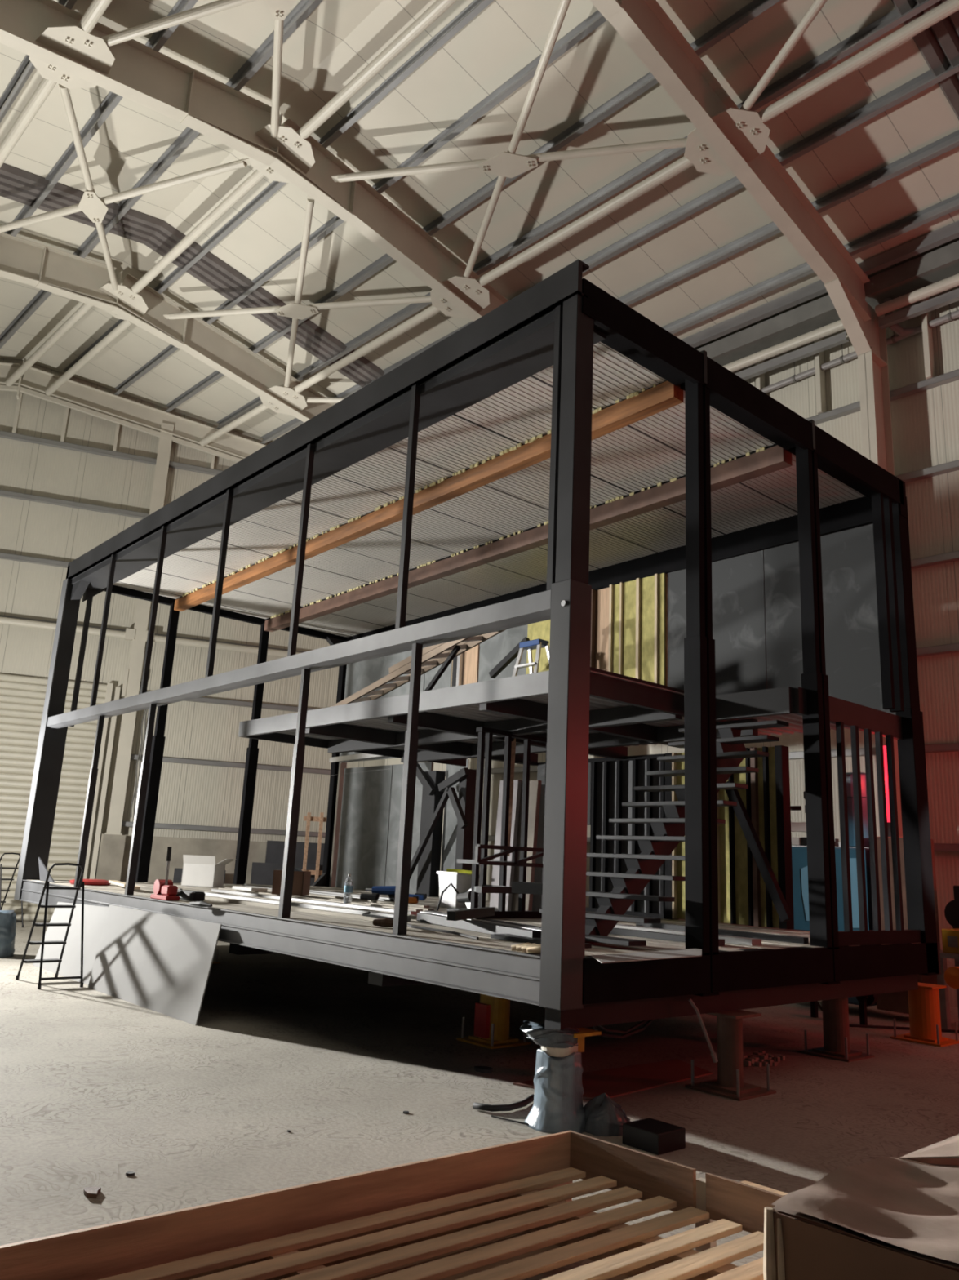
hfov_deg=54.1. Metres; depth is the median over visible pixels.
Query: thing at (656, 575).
stud
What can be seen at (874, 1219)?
carton
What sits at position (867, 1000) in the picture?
trolley
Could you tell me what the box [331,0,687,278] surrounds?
brace
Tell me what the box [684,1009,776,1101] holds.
support stand
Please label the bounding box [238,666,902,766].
mezzanine
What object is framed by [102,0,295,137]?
brace
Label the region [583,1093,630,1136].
plastic bundle
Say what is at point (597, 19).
purlin
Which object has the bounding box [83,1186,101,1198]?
scrap
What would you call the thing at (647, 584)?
insulation batt
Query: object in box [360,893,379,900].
tool
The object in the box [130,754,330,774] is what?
wall rail
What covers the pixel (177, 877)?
stone slabs
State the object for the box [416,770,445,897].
post
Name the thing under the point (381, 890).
cordless drill
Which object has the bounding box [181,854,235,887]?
carton
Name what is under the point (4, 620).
tube
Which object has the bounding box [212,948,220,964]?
support stand
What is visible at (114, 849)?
plinth
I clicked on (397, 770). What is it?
board
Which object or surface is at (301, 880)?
cardboard box
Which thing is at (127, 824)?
wall rail
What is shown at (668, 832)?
staircase
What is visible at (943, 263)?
roof purlin
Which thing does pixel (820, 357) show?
stud
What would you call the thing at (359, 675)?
board
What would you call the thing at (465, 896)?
saw
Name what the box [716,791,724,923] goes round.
stud
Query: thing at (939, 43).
window
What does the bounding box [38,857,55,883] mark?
steel offcut
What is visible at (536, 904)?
leaning slab
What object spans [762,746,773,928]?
stud
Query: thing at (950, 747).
wall rail
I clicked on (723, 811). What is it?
insulation batt
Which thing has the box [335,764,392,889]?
board
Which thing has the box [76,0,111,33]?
strut
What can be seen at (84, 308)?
strut
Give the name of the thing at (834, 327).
tube
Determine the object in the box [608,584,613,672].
stud
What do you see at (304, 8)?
purlin
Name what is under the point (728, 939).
rail
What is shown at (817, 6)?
brace
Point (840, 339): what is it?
rail
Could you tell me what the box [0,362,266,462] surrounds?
beam
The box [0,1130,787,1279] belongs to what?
crate
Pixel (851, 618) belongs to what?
wall panel
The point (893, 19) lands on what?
purlin
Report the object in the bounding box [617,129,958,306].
purlin
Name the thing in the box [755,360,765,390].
stud
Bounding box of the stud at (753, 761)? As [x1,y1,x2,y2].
[750,746,761,926]
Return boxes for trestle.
[301,812,326,882]
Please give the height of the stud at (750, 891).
2.024 m
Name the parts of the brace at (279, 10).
node plate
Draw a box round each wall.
[0,358,385,879]
[384,285,958,1007]
[470,726,546,918]
[585,753,665,918]
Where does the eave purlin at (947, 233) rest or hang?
attached to the roof beam at (58, 272)
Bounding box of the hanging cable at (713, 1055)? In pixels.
[688,998,718,1062]
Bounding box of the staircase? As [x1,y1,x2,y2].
[539,720,789,946]
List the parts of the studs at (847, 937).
rail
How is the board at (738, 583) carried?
attached to the module
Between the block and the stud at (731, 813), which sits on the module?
the stud at (731, 813)
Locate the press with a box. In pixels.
[944,885,958,928]
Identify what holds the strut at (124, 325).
attached to the beam at (74, 395)
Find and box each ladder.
[0,852,23,927]
[15,862,84,989]
[330,629,506,706]
[511,638,549,676]
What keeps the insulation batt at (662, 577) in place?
attached to the module
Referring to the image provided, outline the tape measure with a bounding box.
[408,896,418,903]
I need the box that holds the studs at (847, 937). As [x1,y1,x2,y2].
[835,721,921,946]
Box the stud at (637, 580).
[635,577,640,679]
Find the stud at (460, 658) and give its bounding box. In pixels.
[455,652,464,685]
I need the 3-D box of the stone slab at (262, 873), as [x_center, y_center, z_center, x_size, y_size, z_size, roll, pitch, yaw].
[-4.237,5.586,20.514,1.550,1.360,0.080,8,-14,-20]
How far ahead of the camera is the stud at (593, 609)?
13.44 m
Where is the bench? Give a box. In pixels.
[937,950,958,1029]
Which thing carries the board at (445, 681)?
attached to the module
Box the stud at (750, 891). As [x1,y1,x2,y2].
[745,747,753,925]
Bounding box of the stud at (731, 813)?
[728,773,736,924]
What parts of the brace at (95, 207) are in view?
node plate, plate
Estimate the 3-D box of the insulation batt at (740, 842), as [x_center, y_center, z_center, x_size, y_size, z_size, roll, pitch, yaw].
[3.104,2.292,11.035,0.070,2.020,0.200,14,-17,-40]
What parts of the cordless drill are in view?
motor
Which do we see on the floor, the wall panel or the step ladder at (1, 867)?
the step ladder at (1, 867)
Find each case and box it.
[178,889,204,901]
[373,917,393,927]
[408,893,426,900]
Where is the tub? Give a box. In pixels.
[436,871,471,908]
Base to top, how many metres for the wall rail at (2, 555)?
0.105 m
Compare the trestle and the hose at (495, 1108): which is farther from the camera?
the trestle
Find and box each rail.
[0,430,222,475]
[0,489,149,518]
[0,552,69,568]
[0,614,306,653]
[121,821,325,837]
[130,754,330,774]
[139,691,317,711]
[441,835,958,852]
[442,742,958,776]
[479,550,958,649]
[609,927,724,946]
[614,924,761,945]
[635,922,808,943]
[734,331,848,380]
[805,368,958,425]
[879,288,958,328]
[895,459,958,483]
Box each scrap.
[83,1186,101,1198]
[125,1171,134,1175]
[474,1066,493,1073]
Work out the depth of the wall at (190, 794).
21.18 m
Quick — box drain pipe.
[760,297,958,393]
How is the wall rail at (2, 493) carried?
attached to the wall at (190, 794)
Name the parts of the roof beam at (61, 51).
gusset plate, gusset plate, gusset plate, gusset plate, gusset plate, gusset plate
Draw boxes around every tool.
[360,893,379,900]
[446,868,471,874]
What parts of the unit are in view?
pale panel, tank, pale panel, motor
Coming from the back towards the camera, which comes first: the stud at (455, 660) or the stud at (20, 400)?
the stud at (20, 400)
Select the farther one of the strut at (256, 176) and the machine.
the strut at (256, 176)
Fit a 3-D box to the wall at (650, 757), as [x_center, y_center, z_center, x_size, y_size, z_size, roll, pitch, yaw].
[1.917,2.547,12.323,0.070,2.034,1.300,14,-17,-40]
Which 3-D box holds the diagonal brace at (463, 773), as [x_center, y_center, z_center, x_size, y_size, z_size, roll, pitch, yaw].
[-0.418,2.231,14.992,0.080,0.362,0.680,14,-17,-40]
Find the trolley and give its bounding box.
[810,994,878,1025]
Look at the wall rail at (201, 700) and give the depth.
21.48 m
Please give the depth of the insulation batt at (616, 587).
13.11 m
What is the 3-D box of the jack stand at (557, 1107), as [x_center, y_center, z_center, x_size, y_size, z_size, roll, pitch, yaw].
[0.494,2.711,6.007,0.466,0.715,0.442,14,-17,-40]
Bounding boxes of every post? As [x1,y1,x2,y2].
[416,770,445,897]
[454,768,476,873]
[665,752,672,919]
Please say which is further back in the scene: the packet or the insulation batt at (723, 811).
the packet
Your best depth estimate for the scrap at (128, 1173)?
4.66 m
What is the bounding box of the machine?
[941,928,958,954]
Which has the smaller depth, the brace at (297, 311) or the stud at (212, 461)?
the brace at (297, 311)
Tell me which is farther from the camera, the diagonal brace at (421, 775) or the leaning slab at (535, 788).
the diagonal brace at (421, 775)
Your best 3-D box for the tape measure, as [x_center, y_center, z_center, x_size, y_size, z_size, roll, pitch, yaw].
[-0.813,3.110,11.255,0.171,0.085,0.080,-2,-14,18]
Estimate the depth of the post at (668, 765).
11.64 m
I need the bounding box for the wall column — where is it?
[104,422,173,835]
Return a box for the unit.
[790,772,876,1006]
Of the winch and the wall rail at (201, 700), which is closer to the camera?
the winch
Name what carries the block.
attached to the support stand at (500, 1037)
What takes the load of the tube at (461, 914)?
on the tube at (437, 912)
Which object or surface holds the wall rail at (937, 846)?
attached to the wall at (925, 424)
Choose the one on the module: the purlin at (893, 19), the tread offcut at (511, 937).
the tread offcut at (511, 937)
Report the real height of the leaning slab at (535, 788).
1.572 m
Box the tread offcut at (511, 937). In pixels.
[490,933,591,948]
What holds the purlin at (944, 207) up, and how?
attached to the roof beam at (61, 51)
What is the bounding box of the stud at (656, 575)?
[654,573,658,684]
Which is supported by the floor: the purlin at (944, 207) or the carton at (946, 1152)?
the carton at (946, 1152)
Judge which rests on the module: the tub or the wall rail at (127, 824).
the tub
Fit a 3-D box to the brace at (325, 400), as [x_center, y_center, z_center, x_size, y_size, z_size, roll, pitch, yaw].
[-0.946,-4.824,18.985,6.026,0.625,0.110,-1,-14,14]
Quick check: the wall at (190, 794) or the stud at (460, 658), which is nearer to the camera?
the stud at (460, 658)
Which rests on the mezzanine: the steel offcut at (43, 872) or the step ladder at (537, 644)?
the step ladder at (537, 644)
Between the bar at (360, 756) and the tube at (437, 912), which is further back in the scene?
the bar at (360, 756)
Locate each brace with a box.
[0,83,250,290]
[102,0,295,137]
[163,194,431,387]
[304,397,346,403]
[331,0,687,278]
[409,786,449,879]
[416,762,435,795]
[437,767,469,791]
[447,786,468,828]
[724,780,793,921]
[740,0,827,110]
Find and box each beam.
[0,0,603,758]
[0,232,427,764]
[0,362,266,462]
[417,912,541,937]
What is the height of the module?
5.490 m
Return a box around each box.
[271,870,311,895]
[622,1117,685,1155]
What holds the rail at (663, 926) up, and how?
on the module
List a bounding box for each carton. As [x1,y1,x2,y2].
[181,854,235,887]
[763,1156,958,1279]
[899,1133,958,1270]
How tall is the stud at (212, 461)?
0.431 m
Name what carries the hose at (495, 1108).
on the floor
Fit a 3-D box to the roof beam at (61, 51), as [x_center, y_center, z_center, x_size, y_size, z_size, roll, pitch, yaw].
[-3.134,-1.758,12.354,16.063,11.991,1.080,15,-18,-42]
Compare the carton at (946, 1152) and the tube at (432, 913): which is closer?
the carton at (946, 1152)
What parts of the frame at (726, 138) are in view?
gusset plate, gusset plate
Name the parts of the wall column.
plate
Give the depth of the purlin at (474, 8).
13.55 m
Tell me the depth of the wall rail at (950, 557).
13.75 m
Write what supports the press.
on the bench
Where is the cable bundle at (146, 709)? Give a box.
[129,708,149,817]
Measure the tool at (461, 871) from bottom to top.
0.054 m
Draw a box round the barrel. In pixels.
[0,910,16,957]
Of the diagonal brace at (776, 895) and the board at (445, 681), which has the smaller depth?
the diagonal brace at (776, 895)
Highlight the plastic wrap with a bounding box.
[293,866,302,871]
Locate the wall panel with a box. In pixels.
[764,524,896,715]
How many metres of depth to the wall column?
20.68 m
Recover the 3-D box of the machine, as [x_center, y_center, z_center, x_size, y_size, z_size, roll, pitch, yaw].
[5.662,3.444,10.694,0.510,0.260,0.570,14,-17,-40]
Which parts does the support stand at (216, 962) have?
anchor rod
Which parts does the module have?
knee plate, post, knee plate, cable coil, profile strip, profile strip, profile strip, profile strip, profile strip, knee plate, profile strip, profile strip, profile strip, knee plate, post, profile strip, post, post, post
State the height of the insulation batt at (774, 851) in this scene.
2.020 m
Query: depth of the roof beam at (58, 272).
17.90 m
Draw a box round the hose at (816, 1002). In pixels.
[814,1000,958,1032]
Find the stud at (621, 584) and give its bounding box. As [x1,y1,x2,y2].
[618,582,623,675]
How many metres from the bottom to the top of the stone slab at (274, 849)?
1.840 m
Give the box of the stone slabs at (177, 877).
[173,867,226,884]
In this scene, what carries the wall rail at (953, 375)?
attached to the wall at (925, 424)
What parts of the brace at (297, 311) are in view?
plate, node plate, plate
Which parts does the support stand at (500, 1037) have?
anchor rod, anchor rod, plate, anchor rod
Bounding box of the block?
[473,1002,490,1038]
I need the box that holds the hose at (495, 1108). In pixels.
[472,1093,533,1111]
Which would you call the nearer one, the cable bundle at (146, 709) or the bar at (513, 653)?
the bar at (513, 653)
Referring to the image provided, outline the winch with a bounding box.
[150,846,179,900]
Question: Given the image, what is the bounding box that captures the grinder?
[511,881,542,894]
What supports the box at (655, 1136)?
on the floor
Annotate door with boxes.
[0,668,142,921]
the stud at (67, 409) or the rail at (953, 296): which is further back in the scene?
the stud at (67, 409)
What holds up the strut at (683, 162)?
attached to the roof beam at (61, 51)
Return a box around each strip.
[462,644,479,684]
[595,586,609,671]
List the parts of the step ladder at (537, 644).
leg, leg, leg, leg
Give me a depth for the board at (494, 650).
14.92 m
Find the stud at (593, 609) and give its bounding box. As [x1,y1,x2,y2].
[590,589,596,668]
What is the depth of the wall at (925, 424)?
14.21 m
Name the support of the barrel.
on the floor
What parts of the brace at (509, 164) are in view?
plate, node plate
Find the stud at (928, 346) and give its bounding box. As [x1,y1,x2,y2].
[920,297,935,378]
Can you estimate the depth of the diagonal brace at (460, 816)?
14.57 m
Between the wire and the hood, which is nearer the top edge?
the hood
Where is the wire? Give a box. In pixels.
[491,1115,528,1124]
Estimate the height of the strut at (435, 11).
0.150 m
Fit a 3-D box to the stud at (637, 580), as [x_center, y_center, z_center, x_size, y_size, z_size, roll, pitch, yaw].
[2.171,0.234,12.722,0.120,2.210,0.050,14,-17,-40]
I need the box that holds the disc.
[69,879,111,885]
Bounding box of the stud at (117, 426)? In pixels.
[112,423,119,451]
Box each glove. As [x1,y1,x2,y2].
[189,901,212,906]
[511,942,541,953]
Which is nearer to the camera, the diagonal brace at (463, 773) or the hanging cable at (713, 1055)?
the hanging cable at (713, 1055)
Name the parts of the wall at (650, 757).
plate, plate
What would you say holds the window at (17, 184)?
attached to the ceiling
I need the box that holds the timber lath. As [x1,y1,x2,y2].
[507,737,515,856]
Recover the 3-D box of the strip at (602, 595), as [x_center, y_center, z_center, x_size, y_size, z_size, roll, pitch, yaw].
[1.757,0.325,13.229,0.020,2.190,0.310,14,-17,-40]
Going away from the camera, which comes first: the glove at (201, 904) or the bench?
the glove at (201, 904)
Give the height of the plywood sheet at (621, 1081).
0.012 m
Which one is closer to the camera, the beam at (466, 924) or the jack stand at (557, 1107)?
the jack stand at (557, 1107)
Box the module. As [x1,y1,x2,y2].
[13,259,941,1028]
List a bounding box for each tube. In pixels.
[0,616,125,638]
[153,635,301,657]
[419,911,541,931]
[424,910,541,928]
[447,906,494,920]
[722,320,844,372]
[875,273,958,316]
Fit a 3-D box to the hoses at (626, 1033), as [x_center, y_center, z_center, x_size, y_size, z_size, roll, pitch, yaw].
[1.039,2.743,6.651,0.770,0.161,0.072,14,-17,-40]
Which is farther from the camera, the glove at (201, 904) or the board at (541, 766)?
the board at (541, 766)
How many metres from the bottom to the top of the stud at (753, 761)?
2.024 m
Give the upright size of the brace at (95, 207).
0.532 m
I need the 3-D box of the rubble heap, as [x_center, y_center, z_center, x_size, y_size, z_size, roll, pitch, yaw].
[2.437,3.649,8.199,0.540,0.077,0.316,14,-17,-40]
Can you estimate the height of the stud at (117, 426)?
0.759 m
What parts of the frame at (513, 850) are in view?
post, arm, rail, rail, post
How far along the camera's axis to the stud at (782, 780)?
10.60 m
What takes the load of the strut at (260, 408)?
attached to the roof beam at (58, 272)
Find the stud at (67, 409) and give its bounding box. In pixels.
[60,407,69,442]
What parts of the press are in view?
motor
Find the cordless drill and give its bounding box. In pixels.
[365,885,395,902]
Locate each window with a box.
[0,163,384,386]
[891,0,958,119]
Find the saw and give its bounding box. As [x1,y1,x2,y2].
[436,883,479,911]
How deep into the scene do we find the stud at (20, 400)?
20.99 m
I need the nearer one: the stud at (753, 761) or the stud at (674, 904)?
the stud at (753, 761)
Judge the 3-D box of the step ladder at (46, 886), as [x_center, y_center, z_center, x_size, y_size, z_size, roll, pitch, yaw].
[-4.950,3.308,11.005,0.498,1.363,0.888,14,-17,-40]
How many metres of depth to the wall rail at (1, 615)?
21.15 m
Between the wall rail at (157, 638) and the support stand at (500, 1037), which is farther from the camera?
the wall rail at (157, 638)
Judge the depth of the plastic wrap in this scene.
12.20 m
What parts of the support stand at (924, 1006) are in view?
anchor rod, plate, plate, anchor rod, anchor rod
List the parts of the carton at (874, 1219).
panel, panel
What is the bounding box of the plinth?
[95,833,266,884]
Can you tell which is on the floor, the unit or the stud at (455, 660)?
the unit
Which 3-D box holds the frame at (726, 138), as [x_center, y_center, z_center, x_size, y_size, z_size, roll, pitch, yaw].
[0.406,-2.451,8.720,16.063,11.991,1.080,15,-18,-42]
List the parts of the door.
guide rail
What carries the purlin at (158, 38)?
attached to the roof beam at (61, 51)
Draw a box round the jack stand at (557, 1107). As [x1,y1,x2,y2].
[520,1007,601,1133]
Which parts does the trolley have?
post, post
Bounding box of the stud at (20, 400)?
[12,392,23,433]
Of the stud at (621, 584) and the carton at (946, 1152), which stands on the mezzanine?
the stud at (621, 584)
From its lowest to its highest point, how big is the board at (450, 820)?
2.180 m
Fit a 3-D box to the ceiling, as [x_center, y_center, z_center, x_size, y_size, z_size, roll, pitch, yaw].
[-2.452,-7.271,13.164,16.790,1.476,29.856,15,-18,-42]
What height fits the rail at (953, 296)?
0.140 m
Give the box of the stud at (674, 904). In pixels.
[671,752,679,919]
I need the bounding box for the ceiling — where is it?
[0,0,958,442]
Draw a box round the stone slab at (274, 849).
[265,840,324,865]
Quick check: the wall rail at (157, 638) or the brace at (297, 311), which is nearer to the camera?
the brace at (297, 311)
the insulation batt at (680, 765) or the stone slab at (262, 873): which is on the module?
the insulation batt at (680, 765)
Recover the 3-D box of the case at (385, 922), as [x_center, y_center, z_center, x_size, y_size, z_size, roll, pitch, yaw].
[-0.800,2.392,7.962,0.231,0.080,0.080,-3,-14,23]
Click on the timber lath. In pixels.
(513, 743)
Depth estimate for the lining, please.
12.48 m
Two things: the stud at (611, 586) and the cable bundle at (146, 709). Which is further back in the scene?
the cable bundle at (146, 709)
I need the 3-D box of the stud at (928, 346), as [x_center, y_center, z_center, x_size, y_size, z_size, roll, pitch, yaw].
[6.931,-4.870,14.549,0.185,1.830,0.080,15,-18,-42]
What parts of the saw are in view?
motor, blade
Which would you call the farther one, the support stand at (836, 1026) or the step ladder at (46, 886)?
the step ladder at (46, 886)
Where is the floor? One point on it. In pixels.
(96, 1087)
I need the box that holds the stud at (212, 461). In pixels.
[209,454,214,468]
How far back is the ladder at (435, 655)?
12.08 m
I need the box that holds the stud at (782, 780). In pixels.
[774,745,794,928]
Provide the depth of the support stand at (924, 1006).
9.71 m
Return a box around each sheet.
[32,902,108,985]
[88,904,222,1025]
[513,1058,712,1099]
[591,948,702,963]
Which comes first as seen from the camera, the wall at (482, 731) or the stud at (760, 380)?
the wall at (482, 731)
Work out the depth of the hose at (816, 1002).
10.35 m
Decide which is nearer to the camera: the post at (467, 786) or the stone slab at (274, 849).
the post at (467, 786)
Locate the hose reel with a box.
[944,966,958,988]
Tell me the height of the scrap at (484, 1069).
0.026 m
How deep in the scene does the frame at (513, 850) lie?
9.13 m
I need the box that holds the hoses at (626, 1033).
[592,1019,653,1039]
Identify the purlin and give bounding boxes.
[0,0,76,122]
[0,0,323,348]
[4,0,198,236]
[62,0,493,372]
[113,9,606,395]
[164,0,780,412]
[214,0,940,429]
[259,60,958,444]
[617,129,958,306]
[662,194,958,333]
[681,220,958,347]
[697,240,958,365]
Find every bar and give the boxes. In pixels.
[328,753,386,775]
[488,636,529,678]
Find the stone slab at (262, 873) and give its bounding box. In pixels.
[250,862,322,885]
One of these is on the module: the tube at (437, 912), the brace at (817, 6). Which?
the tube at (437, 912)
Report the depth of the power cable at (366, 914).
7.70 m
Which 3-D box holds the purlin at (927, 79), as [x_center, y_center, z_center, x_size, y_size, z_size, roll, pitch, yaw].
[2.947,-6.449,14.366,0.109,0.210,23.921,15,-18,-42]
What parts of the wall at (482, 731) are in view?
plate, plate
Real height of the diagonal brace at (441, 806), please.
1.584 m
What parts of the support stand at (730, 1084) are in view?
anchor rod, plate, plate, anchor rod, anchor rod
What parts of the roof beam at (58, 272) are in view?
gusset plate, gusset plate, gusset plate, gusset plate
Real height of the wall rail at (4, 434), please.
0.105 m
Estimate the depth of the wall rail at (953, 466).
14.06 m
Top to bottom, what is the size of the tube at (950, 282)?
0.170 m
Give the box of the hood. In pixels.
[520,1020,580,1048]
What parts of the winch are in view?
lever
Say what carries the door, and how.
in the wall at (190, 794)
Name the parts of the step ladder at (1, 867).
leg, rail, leg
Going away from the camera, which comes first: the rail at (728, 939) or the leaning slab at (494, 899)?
the rail at (728, 939)
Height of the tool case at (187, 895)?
0.100 m
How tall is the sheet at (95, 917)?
0.860 m
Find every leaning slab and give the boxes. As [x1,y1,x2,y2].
[488,779,521,911]
[511,780,542,911]
[532,784,545,911]
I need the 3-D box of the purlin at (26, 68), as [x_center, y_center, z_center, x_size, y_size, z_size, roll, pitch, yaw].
[-3.912,-8.046,10.340,0.110,0.210,27.256,15,-18,-42]
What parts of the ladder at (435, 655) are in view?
rail, rail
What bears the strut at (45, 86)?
attached to the roof beam at (61, 51)
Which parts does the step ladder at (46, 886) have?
leg, leg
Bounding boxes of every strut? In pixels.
[0,78,57,167]
[4,302,93,386]
[43,320,133,395]
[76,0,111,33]
[129,169,265,293]
[197,403,268,446]
[292,305,439,393]
[296,0,457,139]
[475,155,693,288]
[758,0,958,123]
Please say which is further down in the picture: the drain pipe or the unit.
the unit
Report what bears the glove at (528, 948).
on the module
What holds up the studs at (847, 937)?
on the module
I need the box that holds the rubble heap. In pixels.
[742,1049,785,1066]
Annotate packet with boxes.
[231,885,267,892]
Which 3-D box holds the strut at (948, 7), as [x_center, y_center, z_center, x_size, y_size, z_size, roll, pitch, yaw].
[5.241,-6.929,10.148,0.151,0.150,5.230,15,-18,-42]
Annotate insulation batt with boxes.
[526,619,550,674]
[613,583,619,673]
[622,579,635,677]
[640,575,654,682]
[658,573,666,685]
[676,752,685,919]
[719,779,730,923]
[733,758,748,924]
[757,747,766,926]
[768,746,779,928]
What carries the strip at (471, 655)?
attached to the stud at (460, 658)
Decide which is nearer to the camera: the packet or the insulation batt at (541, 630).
the packet
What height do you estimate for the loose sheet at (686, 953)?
0.006 m
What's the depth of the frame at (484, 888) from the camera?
8.90 m
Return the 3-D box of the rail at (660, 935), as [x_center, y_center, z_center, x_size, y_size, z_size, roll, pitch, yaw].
[1.421,2.576,8.235,0.090,0.050,1.650,14,-17,-40]
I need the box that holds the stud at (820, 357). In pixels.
[813,337,826,413]
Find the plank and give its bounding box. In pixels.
[108,880,140,888]
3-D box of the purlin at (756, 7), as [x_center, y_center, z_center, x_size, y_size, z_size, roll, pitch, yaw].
[1.168,-7.115,13.376,0.109,0.210,24.795,15,-18,-42]
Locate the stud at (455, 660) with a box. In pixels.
[451,656,457,686]
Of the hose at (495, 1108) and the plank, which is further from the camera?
the plank
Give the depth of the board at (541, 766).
13.03 m
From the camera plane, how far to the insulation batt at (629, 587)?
12.93 m
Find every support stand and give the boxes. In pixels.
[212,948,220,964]
[456,993,530,1048]
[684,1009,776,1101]
[800,997,875,1062]
[889,982,958,1047]
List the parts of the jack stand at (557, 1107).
plate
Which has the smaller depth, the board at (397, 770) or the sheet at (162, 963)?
the sheet at (162, 963)
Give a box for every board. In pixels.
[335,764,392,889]
[338,647,425,762]
[385,761,432,894]
[423,661,452,691]
[440,759,469,871]
[478,624,528,682]
[537,762,591,825]
[667,550,767,694]
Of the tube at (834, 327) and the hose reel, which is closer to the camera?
the hose reel
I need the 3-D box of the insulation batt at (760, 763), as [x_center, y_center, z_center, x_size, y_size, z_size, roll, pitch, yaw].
[3.263,2.257,10.859,0.070,2.020,0.200,14,-17,-40]
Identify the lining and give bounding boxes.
[595,759,660,913]
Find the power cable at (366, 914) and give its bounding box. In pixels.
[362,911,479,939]
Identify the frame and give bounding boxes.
[457,844,543,867]
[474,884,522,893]
[589,0,902,836]
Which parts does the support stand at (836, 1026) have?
anchor rod, plate, anchor rod, anchor rod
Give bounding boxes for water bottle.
[342,874,352,903]
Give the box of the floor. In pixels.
[0,920,958,1279]
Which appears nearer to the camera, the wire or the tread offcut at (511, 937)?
the wire
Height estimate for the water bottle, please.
0.320 m

